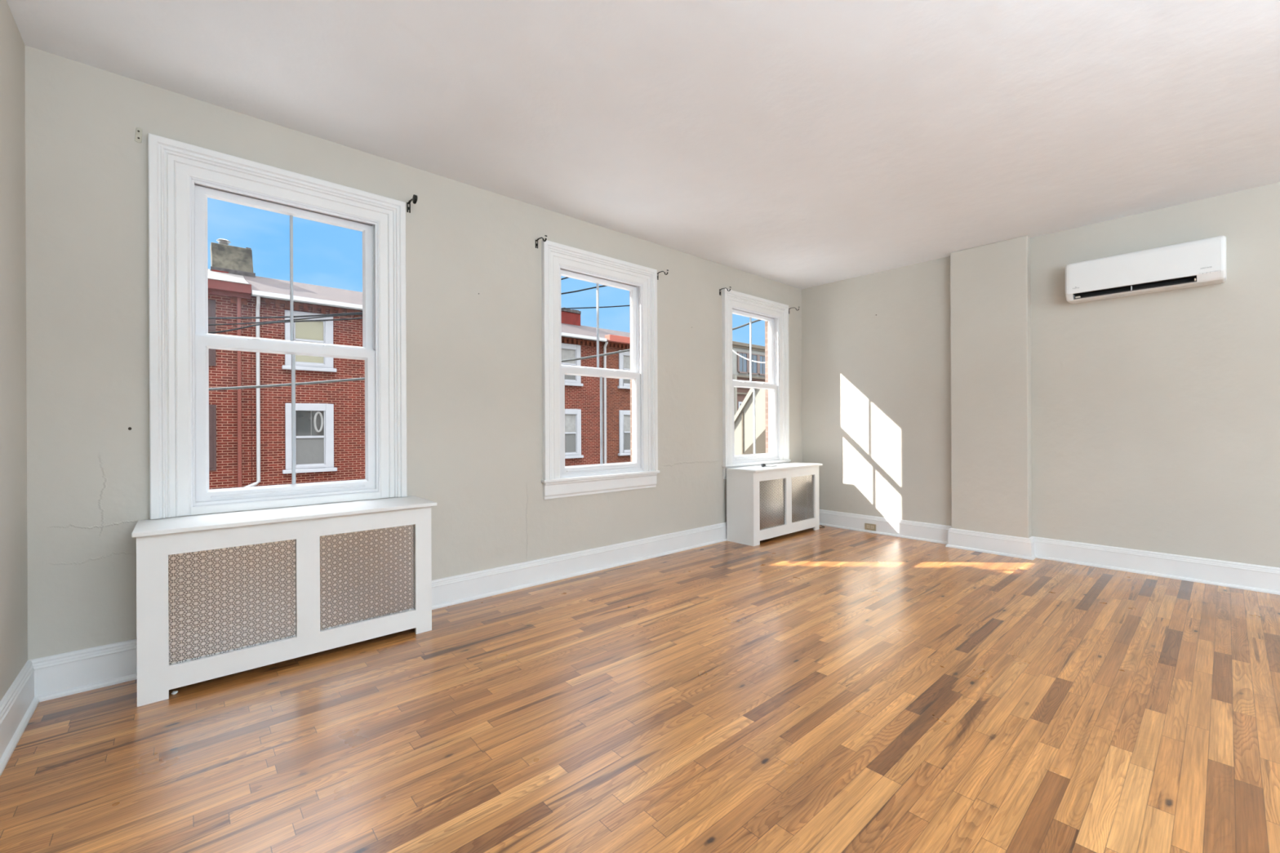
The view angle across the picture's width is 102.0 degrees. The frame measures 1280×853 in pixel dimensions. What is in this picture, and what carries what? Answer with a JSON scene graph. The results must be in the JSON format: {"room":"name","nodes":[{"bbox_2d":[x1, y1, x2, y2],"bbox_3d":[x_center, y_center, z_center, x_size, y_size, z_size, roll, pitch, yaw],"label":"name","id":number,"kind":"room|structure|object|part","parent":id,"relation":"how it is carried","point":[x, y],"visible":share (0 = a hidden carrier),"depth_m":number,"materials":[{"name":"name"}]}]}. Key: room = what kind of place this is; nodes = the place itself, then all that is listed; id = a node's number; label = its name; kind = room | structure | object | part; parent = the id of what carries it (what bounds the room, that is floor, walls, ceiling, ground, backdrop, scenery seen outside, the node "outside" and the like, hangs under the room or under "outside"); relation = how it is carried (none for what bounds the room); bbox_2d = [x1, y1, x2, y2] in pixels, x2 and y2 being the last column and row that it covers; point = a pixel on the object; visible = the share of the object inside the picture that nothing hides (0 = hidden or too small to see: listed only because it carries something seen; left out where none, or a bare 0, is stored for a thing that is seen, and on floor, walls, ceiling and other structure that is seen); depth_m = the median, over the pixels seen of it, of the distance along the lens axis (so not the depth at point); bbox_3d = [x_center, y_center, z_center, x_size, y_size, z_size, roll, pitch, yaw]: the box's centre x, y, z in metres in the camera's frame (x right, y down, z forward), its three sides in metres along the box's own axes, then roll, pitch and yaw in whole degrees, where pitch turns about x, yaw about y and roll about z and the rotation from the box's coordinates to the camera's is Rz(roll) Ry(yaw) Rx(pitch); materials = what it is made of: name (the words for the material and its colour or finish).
{"room":"empty living room","nodes":[
{"label":"empty living room","id":0,"kind":"room"},
{"bbox_2d":[0,0,27,701],"bbox_3d":[-0.233,-0.232,-0.708,0.300,2.766,7.645,0,0,-41],"label":"wall","id":1,"kind":"structure","parent":0,"point":[13,395],"depth_m":2.00,"materials":[{"name":"grey paint"}]},
{"bbox_2d":[0,660,39,776],"bbox_3d":[-0.067,1.062,-0.634,0.036,0.176,7.545,0,0,-41],"label":"baseboard","id":2,"kind":"structure","parent":1,"relation":"attached to","point":[18,705],"depth_m":1.94,"materials":[{"name":"white paint"}]},
{"bbox_2d":[24,44,802,660],"bbox_3d":[-0.362,-0.231,4.211,6.018,2.766,0.100,0,0,-41],"label":"wall","id":3,"kind":"structure","parent":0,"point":[474,430],"depth_m":3.21,"materials":[{"name":"grey paint"}]},
{"bbox_2d":[134,127,142,142],"bbox_3d":[-2.330,-1.353,2.407,0.026,0.072,0.006,0,0,-41],"label":"plate","id":4,"kind":"object","parent":3,"relation":"attached to","point":[138,138],"visible":1,"depth_m":2.41,"materials":[{"name":"beige paint"}]},
{"bbox_2d":[147,133,407,519],"bbox_3d":[-1.913,-0.451,2.851,1.140,1.823,0.187,0,0,-41],"label":"window","id":5,"kind":"structure","parent":3,"relation":"attached to","point":[182,176],"depth_m":2.65,"materials":[{"name":"white paint"}]},
{"bbox_3d":[-1.926,-0.819,2.864,0.826,0.767,0.034,0,0,-41],"label":"sash","id":6,"kind":"part","parent":5,"relation":"part of","materials":[{"name":"white plastic"}]},
{"bbox_3d":[-1.907,-0.404,2.845,0.880,1.658,0.104,0,0,-41],"label":"frame","id":7,"kind":"part","parent":5,"relation":"part of","materials":[{"name":"white plastic"}]},
{"bbox_3d":[-1.894,-0.031,2.832,0.826,0.836,0.034,0,0,-41],"label":"sash","id":8,"kind":"part","parent":5,"relation":"part of","materials":[{"name":"white plastic"}]},
{"bbox_3d":[-1.879,0.355,2.817,0.700,0.008,0.010,0,0,-41],"label":"lift rail","id":9,"kind":"part","parent":5,"relation":"part of","materials":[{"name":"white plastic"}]},
{"bbox_2d":[29,522,726,702],"bbox_3d":[-0.310,1.063,4.160,6.018,0.176,0.036,0,0,-41],"label":"baseboard","id":10,"kind":"structure","parent":3,"relation":"attached to","point":[68,673],"depth_m":3.48,"materials":[{"name":"white paint"}]},
{"bbox_2d":[406,194,417,213],"bbox_3d":[-1.385,-1.355,3.152,0.021,0.069,0.139,0,0,-41],"label":"curtain bracket","id":11,"kind":"object","parent":3,"relation":"attached to","point":[414,199],"visible":1,"depth_m":3.17,"materials":[{"name":"black metal"}]},
{"bbox_3d":[-1.430,-1.350,3.203,0.021,0.060,0.003,0,0,-41],"label":"wall plate","id":12,"kind":"part","parent":11,"relation":"part of","materials":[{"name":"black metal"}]},
{"bbox_3d":[-1.387,-1.361,3.154,0.014,0.046,0.132,0,0,-41],"label":"arm","id":13,"kind":"part","parent":11,"relation":"part of","materials":[{"name":"black metal"}]},
{"bbox_2d":[412,194,417,201],"bbox_3d":[-1.353,-1.369,3.116,0.020,0.042,0.042,0,0,-41],"label":"cup","id":14,"kind":"object","parent":11,"relation":"on","point":[415,197],"depth_m":3.10,"materials":[{"name":"black metal"}]},
{"bbox_2d":[535,235,546,248],"bbox_3d":[-0.713,-1.336,3.748,0.021,0.064,0.136,0,0,-41],"label":"curtain bracket","id":15,"kind":"object","parent":3,"relation":"attached to","point":[545,239],"visible":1,"depth_m":3.76,"materials":[{"name":"black metal"}]},
{"bbox_3d":[-0.714,-1.345,3.748,0.014,0.046,0.132,0,0,-41],"label":"arm","id":16,"kind":"part","parent":15,"relation":"part of","materials":[{"name":"black metal"}]},
{"bbox_2d":[541,240,659,499],"bbox_3d":[-0.330,-0.414,4.242,1.166,1.912,0.196,0,0,-41],"label":"window","id":17,"kind":"structure","parent":3,"relation":"attached to","point":[559,480],"depth_m":4.20,"materials":[{"name":"white paint"}]},
{"bbox_3d":[-0.346,-0.827,4.259,0.826,0.767,0.034,0,0,-41],"label":"sash","id":18,"kind":"part","parent":17,"relation":"part of","materials":[{"name":"white plastic"}]},
{"bbox_3d":[-0.276,0.405,4.186,1.166,0.022,0.046,0,0,-41],"label":"sill","id":19,"kind":"part","parent":17,"relation":"part of","materials":[{"name":"white paint"}]},
{"bbox_3d":[-0.314,-0.038,4.227,0.826,0.836,0.034,0,0,-41],"label":"sash","id":20,"kind":"part","parent":17,"relation":"part of","materials":[{"name":"white plastic"}]},
{"bbox_3d":[-0.327,-0.411,4.239,0.880,1.658,0.104,0,0,-41],"label":"frame","id":21,"kind":"part","parent":17,"relation":"part of","materials":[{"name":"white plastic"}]},
{"bbox_3d":[-0.299,0.347,4.212,0.700,0.008,0.010,0,0,-41],"label":"lift rail","id":22,"kind":"part","parent":17,"relation":"part of","materials":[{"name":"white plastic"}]},
{"bbox_3d":[-0.378,-0.398,4.298,0.924,1.701,0.049,0,0,-41],"label":"exterior trim","id":23,"kind":"part","parent":17,"relation":"part of","materials":[{"name":"white paint"}]},
{"bbox_2d":[657,269,668,279],"bbox_3d":[0.199,-1.332,4.553,0.021,0.064,0.136,0,0,-41],"label":"curtain bracket","id":24,"kind":"object","parent":3,"relation":"attached to","point":[667,269],"visible":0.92,"depth_m":4.57,"materials":[{"name":"black metal"}]},
{"bbox_2d":[719,286,730,295],"bbox_3d":[0.844,-1.337,5.123,0.021,0.064,0.136,0,0,-41],"label":"curtain bracket","id":25,"kind":"object","parent":3,"relation":"attached to","point":[730,286],"visible":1,"depth_m":5.16,"materials":[{"name":"black metal"}]},
{"bbox_2d":[721,288,791,479],"bbox_3d":[1.220,-0.422,5.611,1.166,1.912,0.196,0,0,-41],"label":"window","id":26,"kind":"structure","parent":3,"relation":"attached to","point":[775,313],"depth_m":5.67,"materials":[{"name":"white paint"}]},
{"bbox_3d":[1.203,-0.834,5.628,0.826,0.767,0.034,0,0,-41],"label":"sash","id":27,"kind":"part","parent":26,"relation":"part of","materials":[{"name":"white plastic"}]},
{"bbox_3d":[1.236,-0.046,5.595,0.826,0.836,0.034,0,0,-41],"label":"sash","id":28,"kind":"part","parent":26,"relation":"part of","materials":[{"name":"white plastic"}]},
{"bbox_3d":[1.251,0.340,5.580,0.700,0.008,0.010,0,0,-41],"label":"lift rail","id":29,"kind":"part","parent":26,"relation":"part of","materials":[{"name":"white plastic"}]},
{"bbox_3d":[1.223,-0.419,5.608,0.880,1.658,0.104,0,0,-41],"label":"frame","id":30,"kind":"part","parent":26,"relation":"part of","materials":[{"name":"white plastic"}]},
{"bbox_3d":[1.274,0.398,5.555,1.166,0.022,0.046,0,0,-41],"label":"sill","id":31,"kind":"part","parent":26,"relation":"part of","materials":[{"name":"white paint"}]},
{"bbox_3d":[1.171,-0.405,5.666,0.924,1.701,0.049,0,0,-41],"label":"exterior trim","id":32,"kind":"part","parent":26,"relation":"part of","materials":[{"name":"white paint"}]},
{"bbox_2d":[0,524,1279,852],"bbox_3d":[2.208,1.189,1.308,6.618,0.100,7.845,0,0,-41],"label":"floor","id":33,"kind":"structure","parent":0,"point":[827,689],"depth_m":1.99,"materials":[{"name":"brown wood"}]},
{"bbox_2d":[131,495,436,706],"bbox_3d":[-1.734,0.796,2.662,1.232,0.724,0.395,0,0,-41],"label":"radiator cover","id":34,"kind":"object","parent":33,"relation":"on","point":[221,594],"visible":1,"depth_m":2.48,"materials":[{"name":"white wood"}]},
{"bbox_2d":[168,539,296,665],"bbox_3d":[-1.845,0.786,2.368,0.499,0.516,0.001,0,0,-41],"label":"grille","id":35,"kind":"object","parent":34,"relation":"attached to","point":[284,642],"depth_m":2.36,"materials":[{"name":"silver metal"}]},
{"bbox_2d":[320,524,414,631],"bbox_3d":[-1.429,0.784,2.736,0.499,0.516,0.001,0,0,-41],"label":"grille","id":36,"kind":"object","parent":34,"relation":"attached to","point":[401,615],"depth_m":2.72,"materials":[{"name":"silver metal"}]},
{"bbox_2d":[726,462,822,546],"bbox_3d":[1.435,0.781,5.436,1.232,0.724,0.358,0,0,-41],"label":"radiator cover","id":37,"kind":"object","parent":33,"relation":"on","point":[763,503],"visible":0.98,"depth_m":5.17,"materials":[{"name":"white wood"}]},
{"bbox_3d":[0.973,0.793,5.061,0.018,0.705,0.308,0,0,-41],"label":"panel","id":38,"kind":"part","parent":37,"relation":"part of","materials":[{"name":"white wood"}]},
{"bbox_2d":[764,464,777,466],"bbox_3d":[1.349,0.413,5.372,0.120,0.013,0.090,0,0,-41],"label":"paper packet","id":39,"kind":"object","parent":37,"relation":"on","point":[767,465],"visible":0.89,"depth_m":5.33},
{"bbox_2d":[759,478,785,529],"bbox_3d":[1.312,0.771,5.156,0.499,0.516,0.001,0,0,-41],"label":"grille","id":40,"kind":"object","parent":37,"relation":"attached to","point":[777,517],"depth_m":5.16,"materials":[{"name":"silver metal"}]},
{"bbox_3d":[1.523,0.790,5.329,1.198,0.705,0.018,0,0,-41],"label":"panel","id":41,"kind":"part","parent":37,"relation":"part of","materials":[{"name":"white wood"}]},
{"bbox_2d":[791,475,813,522],"bbox_3d":[1.729,0.769,5.524,0.499,0.516,0.001,0,0,-41],"label":"grille","id":42,"kind":"object","parent":37,"relation":"attached to","point":[805,519],"depth_m":5.53,"materials":[{"name":"silver metal"}]},
{"bbox_3d":[1.857,0.788,5.842,0.018,0.705,0.308,0,0,-41],"label":"panel","id":43,"kind":"part","parent":37,"relation":"part of","materials":[{"name":"white wood"}]},
{"bbox_2d":[6,0,1279,289],"bbox_3d":[2.195,-1.687,1.308,6.618,0.120,7.845,0,0,-41],"label":"ceiling","id":44,"kind":"structure","parent":0,"point":[801,144],"depth_m":2.56,"materials":[{"name":"white paint"}]},
{"bbox_2d":[629,290,768,462],"bbox_3d":[6.378,-0.581,10.307,24.790,10.200,0.115,0,0,-41],"label":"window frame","id":45,"kind":"structure","parent":0,"point":[766,322],"depth_m":6.02,"materials":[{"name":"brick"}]},
{"bbox_2d":[208,276,568,333],"bbox_3d":[-3.327,-2.984,10.382,35.582,4.326,0.623,0,0,-19],"label":"cable","id":46,"kind":"object","parent":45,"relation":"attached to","point":[264,323],"visible":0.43,"depth_m":9.22,"materials":[{"name":"black rubber"}]},
{"bbox_2d":[208,284,608,319],"bbox_3d":[-3.252,-3.534,10.860,36.046,3.629,0.108,0,0,-20],"label":"cable","id":47,"kind":"object","parent":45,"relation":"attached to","point":[356,313],"visible":0.36,"depth_m":9.71,"materials":[{"name":"black rubber"}]},
{"bbox_2d":[208,305,629,325],"bbox_3d":[-2.917,-3.236,11.301,36.977,3.624,0.333,0,0,-20],"label":"cable","id":48,"kind":"object","parent":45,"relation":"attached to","point":[620,305],"visible":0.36,"depth_m":10.15,"materials":[{"name":"black rubber"}]},
{"bbox_2d":[208,319,760,391],"bbox_3d":[-3.537,-2.683,10.284,35.122,5.145,0.503,0,0,-19],"label":"cable","id":49,"kind":"object","parent":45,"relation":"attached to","point":[757,320],"visible":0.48,"depth_m":9.42,"materials":[{"name":"black rubber"}]},
{"bbox_2d":[950,235,1031,537],"bbox_3d":[3.159,-0.248,4.685,0.111,2.766,0.596,0,0,-41],"label":"wall","id":50,"kind":"structure","parent":0,"point":[991,477],"depth_m":4.62,"materials":[{"name":"grey paint"}]},
{"bbox_2d":[801,182,1279,568],"bbox_3d":[4.503,-0.255,3.474,0.300,2.766,7.645,0,0,-41],"label":"wall","id":51,"kind":"structure","parent":0,"point":[1155,416],"depth_m":4.14,"materials":[{"name":"grey paint"}]},
{"bbox_2d":[864,523,875,531],"bbox_3d":[2.459,1.079,5.532,0.009,0.070,0.120,0,0,-41],"label":"outlet","id":52,"kind":"object","parent":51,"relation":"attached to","point":[867,526],"visible":1,"depth_m":5.53,"materials":[{"name":"beige plastic"}]},
{"bbox_2d":[819,509,1279,595],"bbox_3d":[4.375,1.041,3.289,0.147,0.176,7.545,0,0,-41],"label":"baseboard","id":53,"kind":"structure","parent":51,"relation":"attached to","point":[1257,578],"depth_m":4.24,"materials":[{"name":"white paint"}]},
{"bbox_2d":[1065,235,1226,303],"bbox_3d":[3.772,-1.153,3.906,0.218,0.303,0.861,0,0,-41],"label":"air conditioner","id":54,"kind":"object","parent":51,"relation":"attached to","point":[1202,262],"visible":1,"depth_m":3.81,"materials":[{"name":"white plastic"}]},
{"bbox_2d":[1073,275,1196,295],"bbox_3d":[3.700,-1.055,3.900,0.080,0.008,0.672,0,0,-41],"label":"outlet","id":55,"kind":"object","parent":54,"relation":"attached to","point":[1167,279],"depth_m":3.88,"materials":[{"name":"plastic"}]},
{"label":"outside","id":56,"kind":"structure","parent":0,"visible":0},
{"bbox_3d":[-15.395,4.834,40.122,150.000,0.180,73.440,0,0,-41],"label":"street","id":57,"kind":"object","parent":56,"visible":0},
{"bbox_2d":[733,381,765,455],"bbox_3d":[6.180,1.530,17.938,5.200,5.980,6.720,0,0,-41],"label":"building","id":58,"kind":"structure","parent":57,"relation":"on","point":[744,417],"depth_m":17.06,"materials":[{"name":"beige paint"}]},
{"bbox_2d":[742,429,765,454],"bbox_3d":[4.188,1.755,15.284,1.300,5.550,2.180,0,0,-41],"label":"shed","id":59,"kind":"object","parent":58,"relation":"part of","point":[761,440],"visible":0.1,"depth_m":15.09,"materials":[{"name":"beige"}]},
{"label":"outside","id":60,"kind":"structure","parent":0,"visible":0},
{"bbox_2d":[732,350,764,363],"bbox_3d":[4.030,-3.668,19.584,9.014,2.436,0.044,0,0,-41],"label":"cable","id":61,"kind":"object","parent":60,"point":[732,350],"visible":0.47,"depth_m":19.54,"materials":[{"name":"black rubber"}]},
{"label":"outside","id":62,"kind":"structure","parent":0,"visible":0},
{"bbox_3d":[0.808,4.606,21.772,150.000,0.120,2.400,0,0,-41],"label":"sidewalk","id":63,"kind":"object","parent":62,"visible":0},
{"bbox_2d":[208,268,251,489],"bbox_3d":[-15.759,0.046,12.072,10.355,9.160,5.640,0,0,-41],"label":"house","id":64,"kind":"structure","parent":63,"relation":"on","point":[229,295],"depth_m":13.33,"materials":[{"name":"red brick"}]},
{"bbox_3d":[-10.902,-2.750,12.988,0.270,0.715,0.015,0,0,-41],"label":"shutter panel","id":65,"kind":"part","parent":64,"relation":"part of","materials":[{"name":"brown paint"}]},
{"bbox_3d":[-10.898,-1.955,12.988,0.270,0.715,0.015,0,0,-41],"label":"shutter panel","id":66,"kind":"part","parent":64,"relation":"part of","materials":[{"name":"paint"}]},
{"bbox_3d":[-10.889,-0.100,12.988,0.270,0.715,0.015,0,0,-41],"label":"shutter panel","id":67,"kind":"part","parent":64,"relation":"part of","materials":[{"name":"brown paint"}]},
{"bbox_3d":[-10.885,0.695,12.988,0.270,0.715,0.015,0,0,-41],"label":"shutter panel","id":68,"kind":"part","parent":64,"relation":"part of","materials":[{"name":"brown paint"}]},
{"bbox_2d":[208,299,216,366],"bbox_3d":[-10.921,-2.352,13.012,0.410,1.670,0.050,0,0,-41],"label":"shutter","id":69,"kind":"object","parent":64,"relation":"hanging from","point":[211,303],"depth_m":13.09,"materials":[{"name":"paint"}]},
{"bbox_2d":[208,404,216,471],"bbox_3d":[-10.909,0.298,13.012,0.410,1.670,0.050,0,0,-41],"label":"shutter","id":70,"kind":"object","parent":64,"relation":"hanging from","point":[212,408],"depth_m":13.07,"materials":[{"name":"grey paint"}]},
{"bbox_3d":[-14.027,-3.472,10.087,10.350,0.340,0.330,0,0,-41],"label":"cornice","id":71,"kind":"part","parent":64,"relation":"part of","materials":[{"name":"paint"}]},
{"bbox_2d":[209,238,608,487],"bbox_3d":[-7.757,-0.472,19.127,12.455,10.120,5.660,0,0,-41],"label":"house","id":72,"kind":"structure","parent":63,"relation":"on","point":[330,417],"depth_m":14.80,"materials":[{"name":"red brick"}]},
{"bbox_3d":[-9.243,-2.385,14.495,0.670,0.060,0.040,0,0,-41],"label":"meeting rail","id":73,"kind":"part","parent":72,"relation":"part of","materials":[{"name":"white paint"}]},
{"bbox_3d":[-9.245,-1.763,14.500,0.670,0.035,0.035,0,0,-41],"label":"rail","id":74,"kind":"part","parent":72,"relation":"part of","materials":[{"name":"white paint"}]},
{"bbox_2d":[295,340,323,363],"bbox_3d":[-9.251,-2.065,14.506,0.670,0.640,0.020,0,0,-41],"label":"blind","id":75,"kind":"object","parent":72,"relation":"hanging from","point":[299,358],"depth_m":14.49,"materials":[{"name":"beige fabric"}]},
{"bbox_2d":[295,318,323,340],"bbox_3d":[-9.257,-2.675,14.509,0.670,0.580,0.012,0,0,-41],"label":"blind","id":76,"kind":"object","parent":72,"relation":"hanging from","point":[304,331],"depth_m":14.51,"materials":[{"name":"beige fabric"}]},
{"bbox_3d":[-9.244,-0.060,14.509,0.670,0.730,0.012,0,0,-41],"label":"pane","id":77,"kind":"part","parent":72,"relation":"part of","materials":[{"name":"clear glass"}]},
{"bbox_3d":[-9.230,0.305,14.495,0.670,0.060,0.040,0,0,-41],"label":"meeting rail","id":78,"kind":"part","parent":72,"relation":"part of","materials":[{"name":"white paint"}]},
{"bbox_3d":[-9.231,1.077,14.500,0.670,0.035,0.035,0,0,-41],"label":"rail","id":79,"kind":"part","parent":72,"relation":"part of","materials":[{"name":"white paint"}]},
{"bbox_3d":[-2.796,-2.417,20.187,0.670,0.060,0.040,0,0,-41],"label":"meeting rail","id":80,"kind":"part","parent":72,"relation":"part of","materials":[{"name":"white paint"}]},
{"bbox_2d":[561,364,575,379],"bbox_3d":[-2.805,-2.096,20.198,0.670,0.640,0.020,0,0,-41],"label":"curtain","id":81,"kind":"object","parent":72,"relation":"hanging from","point":[566,376],"depth_m":20.25,"materials":[{"name":"white fabric"}]},
{"bbox_2d":[561,348,575,364],"bbox_3d":[-2.810,-2.707,20.201,0.670,0.580,0.012,0,0,-41],"label":"curtain","id":82,"kind":"object","parent":72,"relation":"hanging from","point":[566,353],"depth_m":20.21,"materials":[{"name":"white fabric"}]},
{"bbox_2d":[564,433,575,452],"bbox_3d":[-2.791,0.668,20.198,0.670,0.790,0.020,0,0,-41],"label":"curtain","id":83,"kind":"object","parent":72,"relation":"hanging from","point":[570,438],"depth_m":20.24,"materials":[{"name":"white fabric"}]},
{"bbox_2d":[564,413,575,432],"bbox_3d":[-2.798,-0.091,20.201,0.670,0.730,0.012,0,0,-41],"label":"curtain","id":84,"kind":"object","parent":72,"relation":"hanging from","point":[570,419],"depth_m":20.25,"materials":[{"name":"white fabric"}]},
{"bbox_2d":[560,309,630,463],"bbox_3d":[-0.685,-0.340,25.391,8.410,9.787,5.630,0,0,-41],"label":"house","id":85,"kind":"structure","parent":63,"relation":"on","point":[618,390],"depth_m":21.87,"materials":[{"name":"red brick"}]},
{"bbox_3d":[1.432,-3.627,23.739,7.400,0.260,0.330,0,0,-41],"label":"cornice","id":86,"kind":"part","parent":85,"relation":"part of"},
{"bbox_2d":[623,432,630,449],"bbox_3d":[-0.445,0.657,22.270,0.670,0.790,0.020,0,0,-41],"label":"curtain","id":87,"kind":"object","parent":85,"relation":"hanging from","point":[626,435],"depth_m":22.16,"materials":[{"name":"white fabric"}]},
{"bbox_2d":[623,414,630,431],"bbox_3d":[-0.452,-0.103,22.273,0.670,0.730,0.012,0,0,-41],"label":"curtain","id":88,"kind":"object","parent":85,"relation":"hanging from","point":[626,417],"depth_m":22.17,"materials":[{"name":"white fabric"}]},
{"bbox_2d":[623,369,630,383],"bbox_3d":[-0.459,-2.108,22.270,0.670,0.640,0.020,0,0,-41],"label":"curtain","id":89,"kind":"object","parent":85,"relation":"hanging from","point":[625,381],"depth_m":22.17,"materials":[{"name":"white fabric"}]},
{"bbox_2d":[623,355,630,368],"bbox_3d":[-0.464,-2.718,22.273,0.670,0.580,0.012,0,0,-41],"label":"curtain","id":90,"kind":"object","parent":85,"relation":"hanging from","point":[626,357],"depth_m":22.17,"materials":[{"name":"white fabric"}]},
{"bbox_2d":[733,374,737,416],"bbox_3d":[4.493,1.068,24.401,0.130,6.920,0.120,0,0,-41],"label":"post","id":91,"kind":"object","parent":63,"relation":"on","point":[735,377],"visible":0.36,"depth_m":24.35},
{"bbox_2d":[732,341,764,410],"bbox_3d":[6.603,0.058,33.767,13.600,8.920,8.120,0,0,-41],"label":"commercial building","id":92,"kind":"structure","parent":63,"relation":"on","point":[740,366],"depth_m":27.65,"materials":[{"name":"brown brick"}]},
{"bbox_3d":[5.450,-3.366,27.500,0.660,0.980,0.030,0,0,-41],"label":"pane","id":93,"kind":"part","parent":92,"relation":"part of","materials":[{"name":"blue glass"}]},
{"bbox_3d":[6.125,-3.370,28.096,0.660,0.980,0.030,0,0,-41],"label":"pane","id":94,"kind":"part","parent":92,"relation":"part of","materials":[{"name":"blue glass"}]},
{"bbox_3d":[6.799,-3.373,28.691,0.660,0.980,0.030,0,0,-41],"label":"pane","id":95,"kind":"part","parent":92,"relation":"part of","materials":[{"name":"blue glass"}]}
]}

